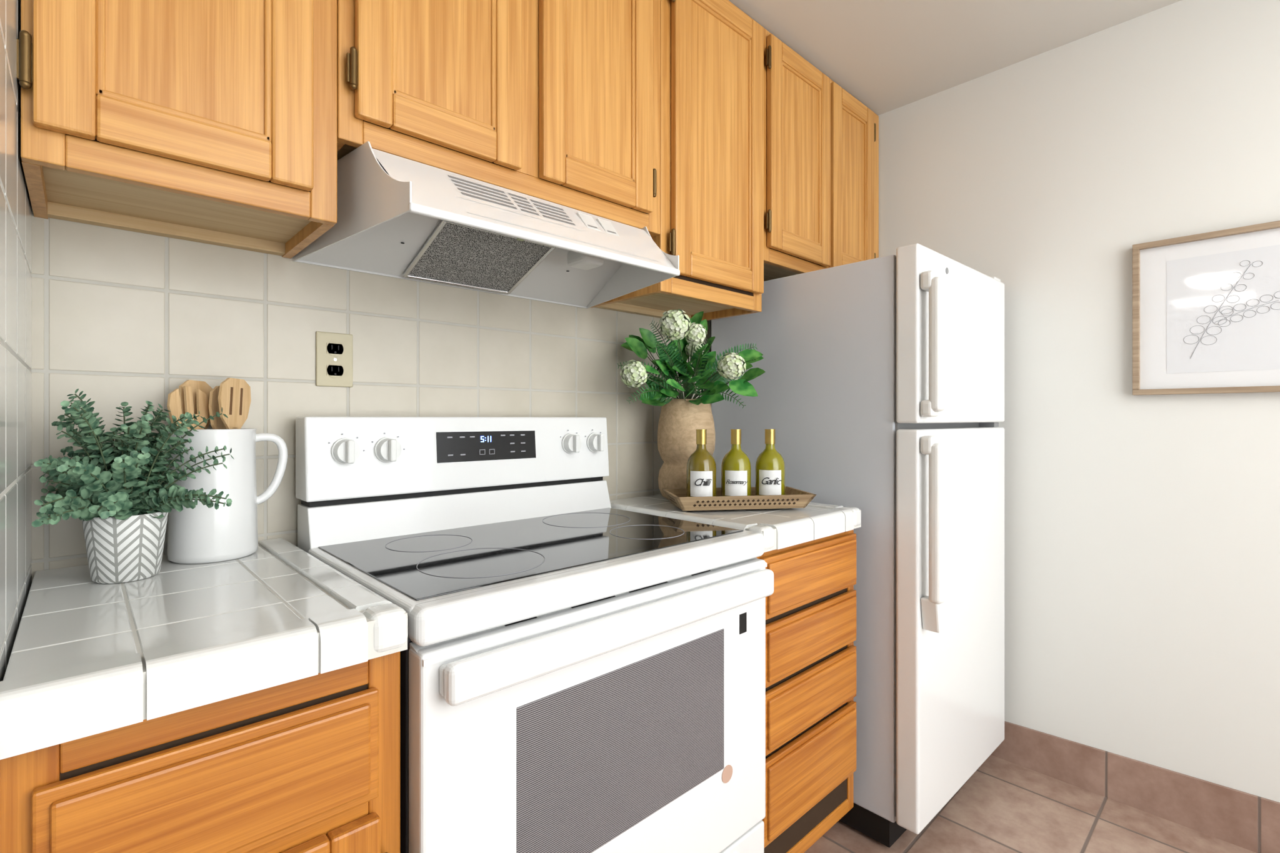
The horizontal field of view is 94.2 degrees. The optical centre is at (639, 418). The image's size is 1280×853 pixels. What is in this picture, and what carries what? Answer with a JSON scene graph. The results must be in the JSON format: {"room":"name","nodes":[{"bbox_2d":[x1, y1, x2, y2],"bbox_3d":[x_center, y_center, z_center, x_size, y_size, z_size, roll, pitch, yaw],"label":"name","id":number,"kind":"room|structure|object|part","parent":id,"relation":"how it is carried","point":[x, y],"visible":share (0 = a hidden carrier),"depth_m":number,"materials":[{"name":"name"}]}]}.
{"room":"kitchen","nodes":[
{"label":"kitchen","id":0,"kind":"room"},
{"bbox_2d":[0,0,1279,802],"bbox_3d":[-0.141,-0.020,-0.580,5.840,2.360,3.640,0,0,-43],"label":"wall","id":1,"kind":"structure","parent":0,"point":[1142,532],"depth_m":1.68,"materials":[{"name":"white paint"}]},
{"bbox_2d":[316,331,352,387],"bbox_3d":[-0.647,-0.125,1.261,0.072,0.114,0.007,0,0,-43],"label":"outlet","id":2,"kind":"object","parent":1,"relation":"attached to","point":[334,350],"visible":1,"depth_m":1.26,"materials":[{"name":"beige plastic"}]},
{"bbox_2d":[16,0,878,321],"bbox_3d":[-0.011,-0.760,1.645,2.355,0.871,0.328,0,0,-43],"label":"upper cabinet","id":3,"kind":"object","parent":1,"relation":"attached to","point":[225,123],"visible":0.92,"depth_m":1.14,"materials":[{"name":"brown wood"}]},
{"bbox_2d":[292,141,679,308],"bbox_3d":[-0.272,-0.392,1.300,0.758,0.148,0.462,0,0,-43],"label":"range hood","id":4,"kind":"object","parent":3,"relation":"attached to","point":[397,217],"visible":0.99,"depth_m":1.23,"materials":[{"name":"white metal"}]},
{"bbox_2d":[990,721,1279,852],"bbox_3d":[1.895,1.080,1.334,0.010,0.160,3.398,0,0,-43],"label":"baseboard","id":5,"kind":"structure","parent":1,"relation":"attached to","point":[1246,820],"depth_m":1.74,"materials":[{"name":"tile"}]},
{"bbox_2d":[1132,220,1279,395],"bbox_3d":[1.679,-0.293,1.551,0.026,0.446,0.611,0,0,-43],"label":"picture frame","id":6,"kind":"object","parent":1,"relation":"attached to","point":[1206,305],"visible":1,"depth_m":1.66,"materials":[{"name":"brown wood"}]},
{"bbox_2d":[728,0,1181,115],"bbox_3d":[-0.138,-1.230,-0.495,5.720,0.060,3.520,0,0,-43],"label":"ceiling","id":7,"kind":"structure","parent":0,"point":[889,55],"depth_m":1.84,"materials":[{"name":"white paint"}]},
{"bbox_2d":[804,755,1256,852],"bbox_3d":[-0.138,1.190,-0.495,5.720,0.060,3.520,0,0,-43],"label":"floor","id":8,"kind":"structure","parent":0,"point":[1005,806],"depth_m":1.69,"materials":[{"name":"tile"}]},
{"bbox_2d":[0,529,856,852],"bbox_3d":[-0.188,0.726,1.277,1.584,0.864,0.606,0,0,-43],"label":"base cabinet","id":9,"kind":"object","parent":8,"relation":"on","point":[311,764],"visible":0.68,"depth_m":0.69,"materials":[{"name":"brown wood"}]},
{"bbox_2d":[0,494,861,759],"bbox_3d":[-0.183,0.266,1.277,1.590,0.053,0.618,0,0,-43],"label":"countertop","id":10,"kind":"structure","parent":9,"relation":"on","point":[88,657],"depth_m":0.70,"materials":[{"name":"white tile"}]},
{"bbox_2d":[81,511,168,583],"bbox_3d":[-0.791,0.194,0.916,0.101,0.100,0.101,0,0,-43],"label":"plant pot","id":11,"kind":"object","parent":10,"relation":"on","point":[131,549],"depth_m":0.88,"materials":[{"name":"white ceramic"}]},
{"bbox_2d":[31,388,234,527],"bbox_3d":[-0.771,0.062,0.916,0.203,0.197,0.296,0,0,-43],"label":"plant","id":12,"kind":"object","parent":11,"relation":"in","point":[120,481],"visible":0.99,"depth_m":0.88,"materials":[{"name":"green plant"}]},
{"bbox_2d":[163,377,287,563],"bbox_3d":[-0.746,0.086,1.065,0.158,0.317,0.140,0,0,0],"label":"utensil holder","id":13,"kind":"object","parent":10,"relation":"on","point":[201,534],"visible":0.92,"depth_m":1.03,"materials":[{"name":"white ceramic"}]},
{"bbox_2d":[657,398,715,499],"bbox_3d":[0.141,0.093,1.813,0.176,0.302,0.176,0,0,-43],"label":"vase","id":14,"kind":"object","parent":10,"relation":"on","point":[679,419],"depth_m":1.74,"materials":[{"name":"beige"}]},
{"bbox_2d":[617,308,765,408],"bbox_3d":[0.148,-0.156,1.669,0.435,0.302,0.303,0,0,-7],"label":"plant","id":15,"kind":"object","parent":14,"relation":"in","point":[673,357],"visible":0.91,"depth_m":1.70,"materials":[{"name":"green plant"}]},
{"bbox_3d":[0.141,-0.156,1.692,0.498,0.302,0.356,0,0,-43],"label":"stem","id":16,"kind":"part","parent":15,"relation":"part of","materials":[{"name":"green plant"}]},
{"bbox_2d":[661,486,816,510],"bbox_3d":[0.264,0.219,1.635,0.379,0.038,0.194,0,0,-9],"label":"tray","id":17,"kind":"object","parent":10,"relation":"on","point":[793,498],"visible":0.84,"depth_m":1.56,"materials":[{"name":"brown wood"}]},
{"bbox_2d":[686,429,716,496],"bbox_3d":[0.167,0.129,1.619,0.081,0.200,0.083,0,0,6],"label":"bottle","id":18,"kind":"object","parent":17,"relation":"on","point":[701,465],"visible":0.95,"depth_m":1.59,"materials":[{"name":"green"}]},
{"bbox_2d":[721,429,751,496],"bbox_3d":[0.264,0.129,1.634,0.081,0.200,0.083,0,0,9],"label":"bottle","id":19,"kind":"object","parent":17,"relation":"on","point":[735,464],"visible":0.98,"depth_m":1.60,"materials":[{"name":"green glass"}]},
{"bbox_2d":[755,429,784,495],"bbox_3d":[0.361,0.129,1.649,0.081,0.200,0.083,0,0,12],"label":"bottle","id":20,"kind":"object","parent":17,"relation":"on","point":[770,464],"visible":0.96,"depth_m":1.62,"materials":[{"name":"green glass"}]},
{"bbox_2d":[295,416,773,852],"bbox_3d":[-0.198,0.577,1.221,0.760,1.162,0.638,0,0,-43],"label":"range","id":21,"kind":"object","parent":8,"relation":"on","point":[579,673],"visible":0.99,"depth_m":1.06,"materials":[{"name":"white metal"}]},
{"bbox_2d":[711,243,1004,848],"bbox_3d":[0.738,0.342,1.998,0.682,1.613,0.760,0,0,-43],"label":"refrigerator","id":22,"kind":"object","parent":8,"relation":"on","point":[881,388],"visible":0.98,"depth_m":1.66,"materials":[{"name":"white metal"}]}
]}

